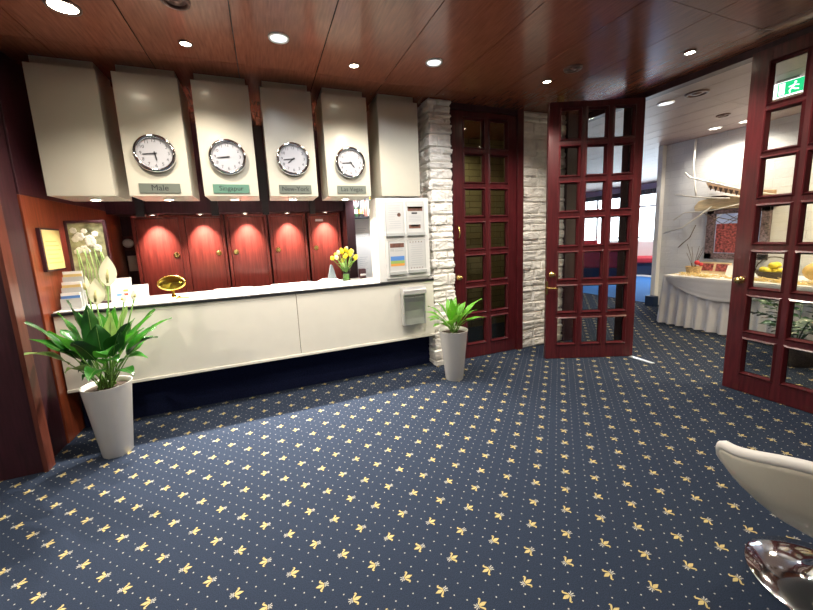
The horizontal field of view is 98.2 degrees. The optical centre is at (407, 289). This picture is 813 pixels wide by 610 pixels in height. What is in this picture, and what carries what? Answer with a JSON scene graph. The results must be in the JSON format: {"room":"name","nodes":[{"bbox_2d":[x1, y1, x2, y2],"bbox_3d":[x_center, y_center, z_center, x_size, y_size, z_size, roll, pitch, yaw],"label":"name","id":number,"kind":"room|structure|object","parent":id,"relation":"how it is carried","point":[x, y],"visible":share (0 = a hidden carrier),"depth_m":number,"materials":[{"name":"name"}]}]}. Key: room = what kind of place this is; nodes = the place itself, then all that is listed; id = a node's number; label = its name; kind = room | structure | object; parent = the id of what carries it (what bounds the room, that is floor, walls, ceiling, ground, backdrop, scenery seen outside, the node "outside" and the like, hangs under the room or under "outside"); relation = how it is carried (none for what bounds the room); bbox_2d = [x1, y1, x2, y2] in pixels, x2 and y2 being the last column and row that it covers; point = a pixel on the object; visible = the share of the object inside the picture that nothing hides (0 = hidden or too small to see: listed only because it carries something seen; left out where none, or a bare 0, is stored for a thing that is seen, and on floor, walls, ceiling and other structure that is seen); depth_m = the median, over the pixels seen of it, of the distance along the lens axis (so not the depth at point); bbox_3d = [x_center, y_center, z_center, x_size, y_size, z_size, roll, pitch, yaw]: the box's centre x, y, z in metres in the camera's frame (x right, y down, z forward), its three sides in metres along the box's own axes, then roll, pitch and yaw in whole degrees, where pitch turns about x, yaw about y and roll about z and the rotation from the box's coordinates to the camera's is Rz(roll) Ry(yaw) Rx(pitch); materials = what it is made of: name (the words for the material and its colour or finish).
{"room":"hotel lobby","nodes":[
{"label":"hotel lobby","id":0,"kind":"room"},
{"bbox_2d":[0,271,43,480],"bbox_3d":[-3.622,-0.025,1.520,2.800,2.611,0.070,-6,9,-21],"label":"wall","id":1,"kind":"structure","parent":0,"point":[20,456],"depth_m":2.10,"materials":[{"name":"brown wood"}]},
{"bbox_2d":[0,51,128,456],"bbox_3d":[-2.816,-0.271,2.920,0.200,2.611,1.960,-6,9,-21],"label":"wall","id":2,"kind":"structure","parent":0,"point":[35,212],"depth_m":2.36,"materials":[{"name":"brown wood"}]},
{"bbox_2d":[0,201,55,471],"bbox_3d":[-2.315,-0.159,2.031,0.024,2.611,0.080,-6,9,-21],"label":"trim","id":3,"kind":"structure","parent":2,"relation":"attached to","point":[7,269],"depth_m":2.10,"materials":[{"name":"brown wood"}]},
{"bbox_2d":[35,228,65,271],"bbox_3d":[-2.534,-0.282,2.510,0.026,0.300,0.250,-6,9,-21],"label":"framed notice","id":4,"kind":"object","parent":2,"relation":"attached to","point":[49,240],"visible":1,"depth_m":2.48,"materials":[{"name":"yellow paper"}]},
{"bbox_2d":[120,214,310,291],"bbox_3d":[-1.829,-0.538,4.405,3.160,2.611,0.100,-6,9,-21],"label":"wall","id":5,"kind":"structure","parent":0,"point":[126,227],"depth_m":3.90,"materials":[{"name":"brown wood"}]},
{"bbox_2d":[122,236,134,250],"bbox_3d":[-3.036,-0.500,3.832,0.100,0.150,0.062,-6,9,-21],"label":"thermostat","id":6,"kind":"object","parent":5,"relation":"attached to","point":[128,241],"visible":0.92,"depth_m":3.82,"materials":[{"name":"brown plastic"}]},
{"bbox_2d":[127,255,138,270],"bbox_3d":[-3.029,-0.286,3.892,0.085,0.170,0.008,-6,9,-21],"label":"notice","id":7,"kind":"object","parent":5,"relation":"attached to","point":[132,260],"visible":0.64,"depth_m":3.89,"materials":[{"name":"paper"}]},
{"bbox_2d":[104,122,343,216],"bbox_3d":[-1.965,-1.328,4.001,2.365,0.919,0.350,-6,9,-21],"label":"wall closet header","id":8,"kind":"structure","parent":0,"point":[115,208],"depth_m":3.85,"materials":[{"name":"brown wood"}]},
{"bbox_2d":[133,197,145,216],"bbox_3d":[-2.718,-1.203,3.499,0.070,0.951,0.040,-6,9,-21],"label":"trim","id":9,"kind":"structure","parent":8,"relation":"attached to","point":[139,204],"depth_m":3.54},
{"bbox_2d":[210,200,218,215],"bbox_3d":[-2.098,-1.267,3.743,0.070,0.951,0.040,-6,9,-21],"label":"trim","id":10,"kind":"structure","parent":8,"relation":"attached to","point":[214,204],"depth_m":3.78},
{"bbox_2d":[254,126,268,214],"bbox_3d":[-1.625,-1.315,3.928,0.070,0.951,0.040,-6,9,-21],"label":"trim","id":11,"kind":"structure","parent":8,"relation":"attached to","point":[257,129],"depth_m":3.91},
{"bbox_2d":[308,199,315,213],"bbox_3d":[-1.148,-1.365,4.116,0.070,0.951,0.040,-6,9,-21],"label":"trim","id":12,"kind":"structure","parent":8,"relation":"attached to","point":[312,210],"depth_m":4.16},
{"bbox_2d":[340,200,357,277],"bbox_3d":[-0.765,-0.604,4.530,0.105,2.611,0.450,-6,9,-21],"label":"trim","id":13,"kind":"structure","parent":8,"relation":"attached to","point":[347,218],"depth_m":4.33,"materials":[{"name":"brown wood"}]},
{"bbox_2d":[353,196,370,220],"bbox_3d":[-0.521,-0.306,4.805,0.490,1.920,0.200,-6,9,-21],"label":"wall","id":14,"kind":"structure","parent":0,"point":[367,199],"depth_m":4.57,"materials":[{"name":"paint"}]},
{"bbox_2d":[355,221,372,277],"bbox_3d":[-0.499,-0.504,4.668,0.430,0.790,0.026,-6,9,-21],"label":"panel","id":15,"kind":"object","parent":14,"relation":"attached to","point":[362,228],"visible":0.35,"depth_m":4.62,"materials":[{"name":"white paint"}]},
{"bbox_2d":[0,276,812,609],"bbox_3d":[1.916,0.416,5.946,16.200,0.061,16.600,-6,9,-21],"label":"floor","id":16,"kind":"structure","parent":0,"point":[528,480],"depth_m":1.87,"materials":[{"name":"blue carpet"}]},
{"bbox_2d":[24,256,171,458],"bbox_3d":[-1.898,0.446,2.252,0.746,1.314,0.466,-6,9,-21],"label":"peace lily","id":17,"kind":"object","parent":16,"relation":"on","point":[108,400],"visible":1,"depth_m":2.22,"materials":[{"name":"plant"}]},
{"bbox_2d":[85,276,89,290],"bbox_3d":[-1.985,-0.034,2.188,0.069,0.110,0.017,4,11,36],"label":"flower","id":18,"kind":"object","parent":17,"relation":"on","point":[87,284],"depth_m":2.20,"materials":[{"name":"white plant"}]},
{"bbox_2d":[87,278,104,304],"bbox_3d":[-1.896,0.011,2.148,0.089,0.165,0.022,-4,9,-8],"label":"flower","id":19,"kind":"object","parent":17,"relation":"on","point":[96,293],"depth_m":2.15,"materials":[{"name":"white plant"}]},
{"bbox_2d":[99,256,116,285],"bbox_3d":[-1.863,-0.115,2.189,0.090,0.190,0.024,-6,9,-21],"label":"flower","id":20,"kind":"object","parent":17,"relation":"on","point":[107,270],"depth_m":2.19,"materials":[{"name":"white plant"}]},
{"bbox_2d":[78,375,133,458],"bbox_3d":[-1.956,0.855,2.337,0.270,0.485,0.270,-6,9,-21],"label":"pot","id":21,"kind":"object","parent":16,"relation":"on","point":[108,405],"depth_m":2.27,"materials":[{"name":"white ceramic"}]},
{"bbox_2d":[130,215,190,295],"bbox_3d":[-2.704,0.030,3.984,0.455,1.690,0.140,-6,9,-21],"label":"closet","id":22,"kind":"object","parent":16,"relation":"on","point":[158,239],"visible":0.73,"depth_m":3.86,"materials":[{"name":"brown wood"}]},
{"bbox_2d":[180,214,232,291],"bbox_3d":[-2.298,-0.012,4.143,0.420,1.690,0.140,-6,9,-21],"label":"closet","id":23,"kind":"object","parent":16,"relation":"on","point":[204,236],"visible":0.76,"depth_m":4.03,"materials":[{"name":"brown wood"}]},
{"bbox_2d":[51,277,434,427],"bbox_3d":[-1.186,0.451,3.293,2.938,0.932,0.569,-6,9,-21],"label":"reception desk","id":24,"kind":"object","parent":16,"relation":"on","point":[217,347],"depth_m":3.02,"materials":[{"name":"beige paint"}]},
{"bbox_2d":[60,271,89,310],"bbox_3d":[-2.450,0.005,2.583,0.120,0.270,0.140,-6,9,-21],"label":"brochure rack","id":25,"kind":"object","parent":24,"relation":"on","point":[72,290],"visible":0.92,"depth_m":2.56,"materials":[{"name":"paper"}]},
{"bbox_2d":[63,220,112,303],"bbox_3d":[-2.442,-0.206,2.727,0.250,0.643,0.030,-6,9,-21],"label":"floral picture","id":26,"kind":"object","parent":24,"relation":"on","point":[88,245],"visible":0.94,"depth_m":2.70,"materials":[{"name":"multicoloured paper"}]},
{"bbox_2d":[110,277,132,303],"bbox_3d":[-2.251,0.007,2.778,0.135,0.192,0.110,-6,9,-21],"label":"sign holder","id":27,"kind":"object","parent":24,"relation":"on","point":[120,286],"visible":0.86,"depth_m":2.76,"materials":[{"name":"white paint"}]},
{"bbox_2d":[132,284,152,301],"bbox_3d":[-2.122,0.027,2.812,0.105,0.133,0.110,-6,9,-21],"label":"sign holder","id":28,"kind":"object","parent":24,"relation":"on","point":[142,290],"visible":0.77,"depth_m":2.79,"materials":[{"name":"white paper"}]},
{"bbox_2d":[148,297,175,302],"bbox_3d":[-1.923,0.085,2.769,0.184,0.012,0.137,-6,9,-21],"label":"paper stack","id":29,"kind":"object","parent":24,"relation":"on","point":[172,298],"visible":1,"depth_m":2.75,"materials":[{"name":"white paper"}]},
{"bbox_2d":[157,275,185,297],"bbox_3d":[-1.935,-0.023,2.900,0.204,0.187,0.100,-6,9,-21],"label":"oval sign","id":30,"kind":"object","parent":24,"relation":"on","point":[170,282],"visible":0.98,"depth_m":2.88,"materials":[{"name":"gold metal"}]},
{"bbox_2d":[212,286,252,293],"bbox_3d":[-1.572,0.004,3.179,0.320,0.018,0.180,-6,9,-21],"label":"ledger","id":31,"kind":"object","parent":24,"relation":"on","point":[225,290],"visible":1,"depth_m":3.13,"materials":[{"name":"paper"}]},
{"bbox_2d":[53,277,431,312],"bbox_3d":[-1.207,-0.008,3.233,2.934,0.006,0.540,-6,9,-21],"label":"countertop","id":32,"kind":"structure","parent":24,"relation":"on","point":[200,295],"depth_m":3.04,"materials":[{"name":"white paint"}]},
{"bbox_2d":[271,281,313,287],"bbox_3d":[-1.100,-0.044,3.365,0.380,0.018,0.180,-6,9,-21],"label":"ledger","id":33,"kind":"object","parent":24,"relation":"on","point":[306,282],"visible":1,"depth_m":3.32,"materials":[{"name":"paper"}]},
{"bbox_2d":[316,265,342,285],"bbox_3d":[-0.747,-0.139,3.343,0.232,0.180,0.140,-6,9,-21],"label":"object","id":34,"kind":"object","parent":24,"relation":"on","point":[332,279],"visible":1,"depth_m":3.32,"materials":[{"name":"white paint"}]},
{"bbox_2d":[330,247,357,280],"bbox_3d":[-0.635,-0.256,3.543,0.274,0.343,0.245,-6,9,-21],"label":"tulip vase","id":35,"kind":"object","parent":24,"relation":"on","point":[346,250],"visible":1,"depth_m":3.51,"materials":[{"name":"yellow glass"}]},
{"bbox_2d":[358,268,365,277],"bbox_3d":[-0.480,-0.170,3.740,0.065,0.100,0.082,-6,9,-21],"label":"wooden box","id":36,"kind":"object","parent":24,"relation":"on","point":[361,271],"visible":0.99,"depth_m":3.71,"materials":[{"name":"brown wood"}]},
{"bbox_2d":[369,198,429,281],"bbox_3d":[-0.075,-0.484,3.447,0.518,0.772,0.247,-6,9,-21],"label":"board","id":37,"kind":"object","parent":24,"relation":"on","point":[379,240],"visible":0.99,"depth_m":3.32,"materials":[{"name":"white paint"}]},
{"bbox_2d":[384,202,404,235],"bbox_3d":[-0.116,-0.649,3.260,0.184,0.311,0.026,-6,9,-21],"label":"holder","id":38,"kind":"object","parent":37,"relation":"attached to","point":[394,212],"visible":1,"depth_m":3.26,"materials":[{"name":"plastic"}]},
{"bbox_2d":[388,241,406,274],"bbox_3d":[-0.092,-0.296,3.317,0.171,0.313,0.026,-6,9,-21],"label":"holder","id":39,"kind":"object","parent":37,"relation":"attached to","point":[396,249],"visible":1,"depth_m":3.32,"materials":[{"name":"paper"}]},
{"bbox_2d":[405,201,425,235],"bbox_3d":[0.075,-0.671,3.335,0.186,0.317,0.026,-6,9,-21],"label":"holder","id":40,"kind":"object","parent":37,"relation":"attached to","point":[414,210],"visible":1,"depth_m":3.33,"materials":[{"name":"plastic"}]},
{"bbox_2d":[407,239,426,272],"bbox_3d":[0.094,-0.321,3.389,0.187,0.318,0.026,-6,9,-21],"label":"holder","id":41,"kind":"object","parent":37,"relation":"attached to","point":[416,248],"visible":1,"depth_m":3.39,"materials":[{"name":"paper"}]},
{"bbox_2d":[400,286,426,325],"bbox_3d":[0.061,0.158,3.410,0.242,0.368,0.100,-6,9,-21],"label":"mailbox","id":42,"kind":"object","parent":24,"relation":"attached to","point":[413,300],"visible":1,"depth_m":3.40,"materials":[{"name":"metal"}]},
{"bbox_2d":[224,214,272,287],"bbox_3d":[-1.884,-0.055,4.306,0.445,1.690,0.140,-6,9,-21],"label":"closet","id":43,"kind":"object","parent":16,"relation":"on","point":[247,234],"visible":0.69,"depth_m":4.19,"materials":[{"name":"brown wood"}]},
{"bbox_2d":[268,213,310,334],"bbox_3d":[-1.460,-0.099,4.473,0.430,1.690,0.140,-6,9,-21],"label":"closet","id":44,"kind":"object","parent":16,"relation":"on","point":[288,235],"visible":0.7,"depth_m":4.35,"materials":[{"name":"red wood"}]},
{"bbox_2d":[306,212,343,281],"bbox_3d":[-1.050,-0.141,4.634,0.405,1.690,0.140,-6,9,-21],"label":"closet","id":45,"kind":"object","parent":16,"relation":"on","point":[324,237],"visible":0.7,"depth_m":4.51,"materials":[{"name":"brown wood"}]},
{"bbox_2d":[428,297,486,380],"bbox_3d":[0.419,0.466,3.246,0.620,0.776,0.382,-6,9,-21],"label":"potted plant","id":46,"kind":"object","parent":16,"relation":"on","point":[453,338],"visible":1,"depth_m":3.22,"materials":[{"name":"plant"}]},
{"bbox_2d":[439,326,467,380],"bbox_3d":[0.436,0.609,3.309,0.270,0.475,0.270,-6,9,-21],"label":"pot","id":47,"kind":"object","parent":46,"relation":"on","point":[453,340],"depth_m":3.23,"materials":[{"name":"white ceramic"}]},
{"bbox_2d":[544,95,645,358],"bbox_3d":[1.852,-0.566,3.531,0.912,2.598,0.110,-2,9,2],"label":"glazed door","id":48,"kind":"structure","parent":16,"relation":"on","point":[600,347],"depth_m":3.52,"materials":[{"name":"brown wood"}]},
{"bbox_2d":[583,251,617,276],"bbox_3d":[4.774,-0.731,9.341,1.840,0.950,0.820,1,9,23],"label":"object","id":49,"kind":"object","parent":16,"relation":"on","point":[591,259],"visible":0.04,"depth_m":8.92,"materials":[{"name":"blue fabric"}]},
{"bbox_2d":[614,108,631,339],"bbox_3d":[2.299,-0.584,3.693,0.090,2.556,0.125,-6,9,-21],"label":"door frame","id":50,"kind":"structure","parent":16,"relation":"on","point":[627,111],"depth_m":3.67,"materials":[{"name":"brown wood"}]},
{"bbox_2d":[610,240,652,274],"bbox_3d":[6.739,-0.912,9.966,2.040,0.950,0.820,3,10,33],"label":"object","id":51,"kind":"object","parent":16,"relation":"on","point":[645,247],"visible":0.11,"depth_m":9.83,"materials":[{"name":"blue fabric"}]},
{"bbox_2d":[657,273,812,340],"bbox_3d":[4.632,0.318,3.358,0.994,0.670,3.834,-6,9,-21],"label":"buffet table","id":52,"kind":"object","parent":16,"relation":"on","point":[697,303],"visible":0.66,"depth_m":4.37,"materials":[{"name":"fabric"}]},
{"bbox_2d":[685,244,702,274],"bbox_3d":[3.907,-0.411,4.790,0.186,0.408,0.199,-11,12,-43],"label":"flower basket","id":53,"kind":"object","parent":52,"relation":"on","point":[695,269],"visible":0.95,"depth_m":4.76,"materials":[{"name":"wicker"}]},
{"bbox_2d":[701,262,715,273],"bbox_3d":[4.110,-0.294,4.819,0.100,0.160,0.170,-6,9,-21],"label":"stand","id":54,"kind":"object","parent":52,"relation":"on","point":[708,267],"visible":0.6,"depth_m":4.79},
{"bbox_2d":[713,262,731,274],"bbox_3d":[4.174,-0.274,4.662,0.100,0.160,0.170,-6,9,-21],"label":"stand","id":55,"kind":"object","parent":52,"relation":"on","point":[720,268],"visible":0.69,"depth_m":4.66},
{"bbox_2d":[677,272,812,284],"bbox_3d":[4.206,-0.049,3.476,0.215,0.056,2.928,-6,9,-21],"label":"tablecloth","id":56,"kind":"object","parent":52,"relation":"on","point":[680,273],"visible":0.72,"depth_m":4.04,"materials":[{"name":"fabric"}]},
{"bbox_2d":[755,256,783,279],"bbox_3d":[4.260,-0.250,4.091,0.350,0.267,0.354,-6,9,-21],"label":"fruit bowl","id":57,"kind":"object","parent":52,"relation":"on","point":[773,275],"visible":0.48,"depth_m":4.04,"materials":[{"name":"wicker"}]},
{"bbox_2d":[802,263,812,279],"bbox_3d":[4.420,-0.183,3.730,0.298,0.225,0.328,-6,9,-21],"label":"bread loaf","id":58,"kind":"object","parent":52,"relation":"on","point":[807,271],"visible":0.97,"depth_m":3.77,"materials":[{"name":"food"}]},
{"bbox_2d":[716,441,812,609],"bbox_3d":[1.480,0.794,1.185,0.663,0.651,0.602,-6,9,-21],"label":"swivel chair","id":59,"kind":"object","parent":16,"relation":"on","point":[782,484],"visible":1,"depth_m":1.23,"materials":[{"name":"beige leather"}]},
{"bbox_2d":[722,32,812,413],"bbox_3d":[2.741,-0.400,2.348,0.110,2.543,0.888,-6,9,-21],"label":"glazed door","id":60,"kind":"structure","parent":16,"relation":"on","point":[761,105],"depth_m":2.56,"materials":[{"name":"brown wood"}]},
{"bbox_2d":[751,299,812,367],"bbox_3d":[3.659,0.389,3.307,0.697,0.629,0.807,5,11,40],"label":"potted fern","id":61,"kind":"object","parent":16,"relation":"on","point":[796,358],"visible":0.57,"depth_m":3.23,"materials":[{"name":"green plant"}]},
{"bbox_2d":[772,339,812,367],"bbox_3d":[3.664,0.598,3.331,0.340,0.210,0.340,-6,9,-21],"label":"pot","id":62,"kind":"object","parent":61,"relation":"on","point":[796,358],"depth_m":3.22,"materials":[{"name":"wicker"}]},
{"bbox_2d":[0,0,812,192],"bbox_3d":[1.770,-2.198,5.336,16.416,0.080,17.771,-6,9,-21],"label":"ceiling","id":63,"kind":"structure","parent":0,"point":[493,53],"depth_m":2.38,"materials":[{"name":"brown wood"}]},
{"bbox_2d":[42,0,82,16],"bbox_3d":[-1.792,-1.469,1.833,0.153,0.010,0.153,-6,9,-21],"label":"recessed light","id":64,"kind":"object","parent":63,"relation":"in","point":[65,7],"visible":1,"depth_m":1.83,"materials":[{"name":"white metal"}]},
{"bbox_2d":[22,55,131,201],"bbox_3d":[-2.324,-1.100,2.522,0.371,0.898,0.357,-6,9,-21],"label":"upper cabinet","id":65,"kind":"object","parent":63,"relation":"hanging from","point":[72,102],"visible":0.96,"depth_m":2.37,"materials":[{"name":"beige paint"}]},
{"bbox_2d":[110,65,199,200],"bbox_3d":[-1.893,-1.144,2.691,0.389,0.898,0.357,-6,9,-21],"label":"upper cabinet","id":66,"kind":"object","parent":63,"relation":"hanging from","point":[147,100],"visible":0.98,"depth_m":2.53,"materials":[{"name":"beige paint"}]},
{"bbox_2d":[132,134,176,172],"bbox_3d":[-1.817,-0.978,2.532,0.268,0.268,0.033,-6,9,-21],"label":"wall clock","id":67,"kind":"object","parent":66,"relation":"attached to","point":[155,153],"visible":1,"depth_m":2.53,"materials":[{"name":"silver metal"}]},
{"bbox_2d":[138,183,180,192],"bbox_3d":[-1.812,-0.741,2.582,0.256,0.068,0.011,-6,9,-21],"label":"name plate","id":68,"kind":"object","parent":66,"relation":"attached to","point":[143,187],"visible":1,"depth_m":2.58,"materials":[{"name":"silver metal"}]},
{"bbox_2d":[161,0,190,10],"bbox_3d":[-1.204,-1.491,1.826,0.140,0.016,0.140,-6,9,-21],"label":"ceiling vent","id":69,"kind":"object","parent":63,"relation":"in","point":[182,5],"visible":1,"depth_m":1.84,"materials":[{"name":"brown metal"}]},
{"bbox_2d":[178,40,192,47],"bbox_3d":[-1.396,-1.544,2.216,0.078,0.010,0.078,-6,9,-21],"label":"recessed light","id":70,"kind":"object","parent":63,"relation":"in","point":[185,43],"visible":1,"depth_m":2.21,"materials":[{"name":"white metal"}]},
{"bbox_2d":[190,73,259,200],"bbox_3d":[-1.458,-1.189,2.862,0.386,0.898,0.357,-6,9,-21],"label":"upper cabinet","id":71,"kind":"object","parent":63,"relation":"hanging from","point":[221,105],"visible":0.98,"depth_m":2.69,"materials":[{"name":"beige paint"}]},
{"bbox_2d":[208,139,246,174],"bbox_3d":[-1.380,-1.017,2.704,0.268,0.268,0.033,-6,9,-21],"label":"wall clock","id":72,"kind":"object","parent":71,"relation":"attached to","point":[228,157],"visible":1,"depth_m":2.70,"materials":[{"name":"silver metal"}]},
{"bbox_2d":[212,184,249,192],"bbox_3d":[-1.375,-0.786,2.753,0.256,0.068,0.011,-6,9,-21],"label":"name plate","id":73,"kind":"object","parent":71,"relation":"attached to","point":[217,188],"visible":1,"depth_m":2.75,"materials":[{"name":"green metal"}]},
{"bbox_2d":[268,32,288,43],"bbox_3d":[-0.805,-1.568,2.201,0.126,0.010,0.126,-6,9,-21],"label":"recessed light","id":74,"kind":"object","parent":63,"relation":"in","point":[275,37],"visible":1,"depth_m":2.19,"materials":[{"name":"metal"}]},
{"bbox_2d":[260,81,317,200],"bbox_3d":[-1.023,-1.234,3.033,0.384,0.898,0.357,-6,9,-21],"label":"upper cabinet","id":75,"kind":"object","parent":63,"relation":"hanging from","point":[286,110],"visible":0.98,"depth_m":2.86,"materials":[{"name":"beige paint"}]},
{"bbox_2d":[276,142,309,175],"bbox_3d":[-0.934,-1.065,2.879,0.268,0.268,0.033,-6,9,-21],"label":"wall clock","id":76,"kind":"object","parent":75,"relation":"attached to","point":[292,158],"visible":1,"depth_m":2.88,"materials":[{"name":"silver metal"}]},
{"bbox_2d":[279,185,311,193],"bbox_3d":[-0.930,-0.832,2.928,0.256,0.068,0.011,-6,9,-21],"label":"name plate","id":77,"kind":"object","parent":75,"relation":"attached to","point":[303,189],"visible":1,"depth_m":2.92,"materials":[{"name":"silver metal"}]},
{"bbox_2d":[315,88,370,200],"bbox_3d":[-0.590,-1.278,3.203,0.383,0.898,0.357,-6,9,-21],"label":"upper cabinet","id":78,"kind":"object","parent":63,"relation":"hanging from","point":[341,116],"visible":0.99,"depth_m":3.04,"materials":[{"name":"beige paint"}]},
{"bbox_2d":[335,147,364,178],"bbox_3d":[-0.494,-1.098,3.054,0.268,0.268,0.033,-6,9,-21],"label":"wall clock","id":79,"kind":"object","parent":78,"relation":"attached to","point":[349,161],"visible":1,"depth_m":3.05,"materials":[{"name":"silver metal"}]},
{"bbox_2d":[337,185,365,193],"bbox_3d":[-0.490,-0.877,3.101,0.256,0.068,0.011,-6,9,-21],"label":"name plate","id":80,"kind":"object","parent":78,"relation":"attached to","point":[340,189],"visible":1,"depth_m":3.10,"materials":[{"name":"silver metal"}]},
{"bbox_2d":[366,94,419,199],"bbox_3d":[-0.141,-1.329,3.379,0.382,0.890,0.357,-6,9,-21],"label":"upper cabinet","id":81,"kind":"object","parent":63,"relation":"hanging from","point":[392,124],"visible":0.88,"depth_m":3.23,"materials":[{"name":"beige paint"}]},
{"bbox_2d":[425,58,442,66],"bbox_3d":[0.196,-1.671,2.599,0.126,0.010,0.126,-6,9,-21],"label":"recessed light","id":82,"kind":"object","parent":63,"relation":"in","point":[432,62],"visible":1,"depth_m":2.59,"materials":[{"name":"metal"}]},
{"bbox_2d":[563,64,582,72],"bbox_3d":[1.313,-1.747,2.796,0.140,0.016,0.140,-6,9,-21],"label":"ceiling vent","id":83,"kind":"object","parent":63,"relation":"in","point":[573,68],"visible":1,"depth_m":2.78,"materials":[{"name":"brown metal"}]},
{"bbox_2d":[657,100,674,105],"bbox_3d":[2.708,-1.946,3.691,0.153,0.010,0.153,-6,9,-21],"label":"recessed light","id":84,"kind":"object","parent":63,"relation":"in","point":[665,103],"visible":1,"depth_m":3.68,"materials":[{"name":"metal"}]},
{"bbox_2d":[684,89,709,97],"bbox_3d":[2.832,-1.912,3.447,0.200,0.016,0.200,-6,9,-21],"label":"ceiling vent","id":85,"kind":"object","parent":63,"relation":"in","point":[696,93],"visible":1,"depth_m":3.43,"materials":[{"name":"brown metal"}]},
{"bbox_2d":[588,26,812,122],"bbox_3d":[2.581,-1.771,2.718,0.100,0.055,3.100,-6,9,-21],"label":"lintel","id":86,"kind":"object","parent":63,"relation":"attached to","point":[742,59],"visible":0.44,"depth_m":2.90,"materials":[{"name":"brown wood"}]},
{"bbox_2d":[664,139,773,247],"bbox_3d":[4.335,-1.348,4.799,0.146,1.566,1.529,-5,9,-18],"label":"decoration","id":87,"kind":"object","parent":63,"relation":"hanging from","point":[695,143],"visible":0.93,"depth_m":5.13,"materials":[{"name":"wood"}]},
{"bbox_2d":[773,75,804,99],"bbox_3d":[3.468,-1.841,3.210,0.046,0.141,0.240,-6,9,-21],"label":"exit sign","id":88,"kind":"object","parent":63,"relation":"hanging from","point":[793,85],"visible":0.77,"depth_m":3.19,"materials":[{"name":"plastic"}]},
{"bbox_2d":[417,98,455,365],"bbox_3d":[0.299,-0.514,3.624,0.270,2.611,0.314,-6,9,-21],"label":"stone pillar","id":89,"kind":"structure","parent":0,"point":[433,116],"depth_m":3.46,"materials":[{"name":"white stone"}]},
{"bbox_2d":[464,138,503,327],"bbox_3d":[0.701,-0.727,4.920,1.700,2.611,0.100,-6,9,-21],"label":"wall","id":90,"kind":"structure","parent":0,"point":[472,163],"depth_m":5.01,"materials":[{"name":"stone"}]},
{"bbox_2d":[523,111,566,347],"bbox_3d":[1.534,-0.635,4.068,0.595,2.611,0.151,-6,9,-21],"label":"stone wall","id":91,"kind":"structure","parent":0,"point":[535,123],"depth_m":3.98,"materials":[{"name":"white stone"}]},
{"bbox_2d":[451,110,515,358],"bbox_3d":[0.837,-0.528,3.756,0.780,2.545,0.110,-6,9,-21],"label":"glazed door","id":92,"kind":"structure","parent":91,"relation":"in","point":[488,345],"depth_m":3.73,"materials":[{"name":"brown wood"}]},
{"bbox_2d":[449,102,523,349],"bbox_3d":[0.839,-0.564,3.801,0.900,2.611,0.140,-6,9,-21],"label":"door frame","id":93,"kind":"structure","parent":91,"relation":"attached to","point":[519,114],"depth_m":3.80,"materials":[{"name":"brown wood"}]},
{"bbox_2d":[560,114,578,340],"bbox_3d":[1.919,-0.676,4.225,0.240,2.611,0.180,-6,9,-21],"label":"trim","id":94,"kind":"structure","parent":91,"relation":"attached to","point":[567,297],"depth_m":4.11,"materials":[{"name":"red wood"}]},
{"bbox_2d":[586,182,656,197],"bbox_3d":[8.184,-1.683,9.086,0.100,2.611,15.000,-6,9,-21],"label":"wall","id":95,"kind":"structure","parent":0,"point":[651,185],"depth_m":11.67,"materials":[{"name":"purple paint"}]},
{"bbox_2d":[586,196,601,201],"bbox_3d":[6.603,-3.195,12.451,0.050,0.160,0.620,-6,9,-21],"label":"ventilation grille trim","id":96,"kind":"object","parent":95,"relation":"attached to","point":[596,198],"depth_m":12.44,"materials":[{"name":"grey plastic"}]},
{"bbox_2d":[596,201,654,240],"bbox_3d":[7.178,-2.135,11.444,0.080,1.830,9.800,-6,9,-21],"label":"window","id":97,"kind":"structure","parent":95,"relation":"attached to","point":[597,219],"depth_m":12.48,"materials":[{"name":"white paint"}]},
{"bbox_2d":[641,188,655,194],"bbox_3d":[7.321,-2.959,10.684,0.050,0.158,0.431,-6,9,-21],"label":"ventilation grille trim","id":98,"kind":"object","parent":95,"relation":"attached to","point":[647,191],"depth_m":10.68,"materials":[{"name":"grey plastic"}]},
{"bbox_2d":[658,114,812,304],"bbox_3d":[5.501,-0.678,3.196,0.350,2.611,5.930,-6,9,-21],"label":"wall","id":99,"kind":"structure","parent":0,"point":[719,156],"depth_m":5.17,"materials":[{"name":"white paint"}]},
{"bbox_2d":[645,295,657,306],"bbox_3d":[4.145,0.197,5.986,0.120,0.170,0.140,-6,9,-21],"label":"baseboard","id":100,"kind":"structure","parent":99,"relation":"attached to","point":[650,300],"depth_m":5.94,"materials":[{"name":"blue laminate"}]},
{"bbox_2d":[650,145,666,295],"bbox_3d":[4.181,-1.024,5.876,0.100,2.611,0.070,-6,9,-21],"label":"trim","id":101,"kind":"structure","parent":99,"relation":"attached to","point":[662,154],"depth_m":5.83,"materials":[{"name":"white paint"}]},
{"bbox_2d":[694,195,739,210],"bbox_3d":[4.541,-1.220,4.890,0.088,0.199,0.981,-6,9,-21],"label":"plank","id":102,"kind":"object","parent":99,"relation":"attached to","point":[702,205],"visible":0.58,"depth_m":5.04,"materials":[{"name":"brown wood"}]},
{"bbox_2d":[706,180,776,194],"bbox_3d":[4.484,-1.370,4.771,0.095,0.325,0.756,-6,9,-21],"label":"boat","id":103,"kind":"object","parent":102,"relation":"on","point":[715,187],"visible":0.61,"depth_m":4.87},
{"bbox_2d":[704,207,772,259],"bbox_3d":[4.589,-0.771,4.923,0.055,0.700,0.710,-6,9,-21],"label":"mirror","id":104,"kind":"object","parent":99,"relation":"attached to","point":[720,239],"visible":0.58,"depth_m":5.01,"materials":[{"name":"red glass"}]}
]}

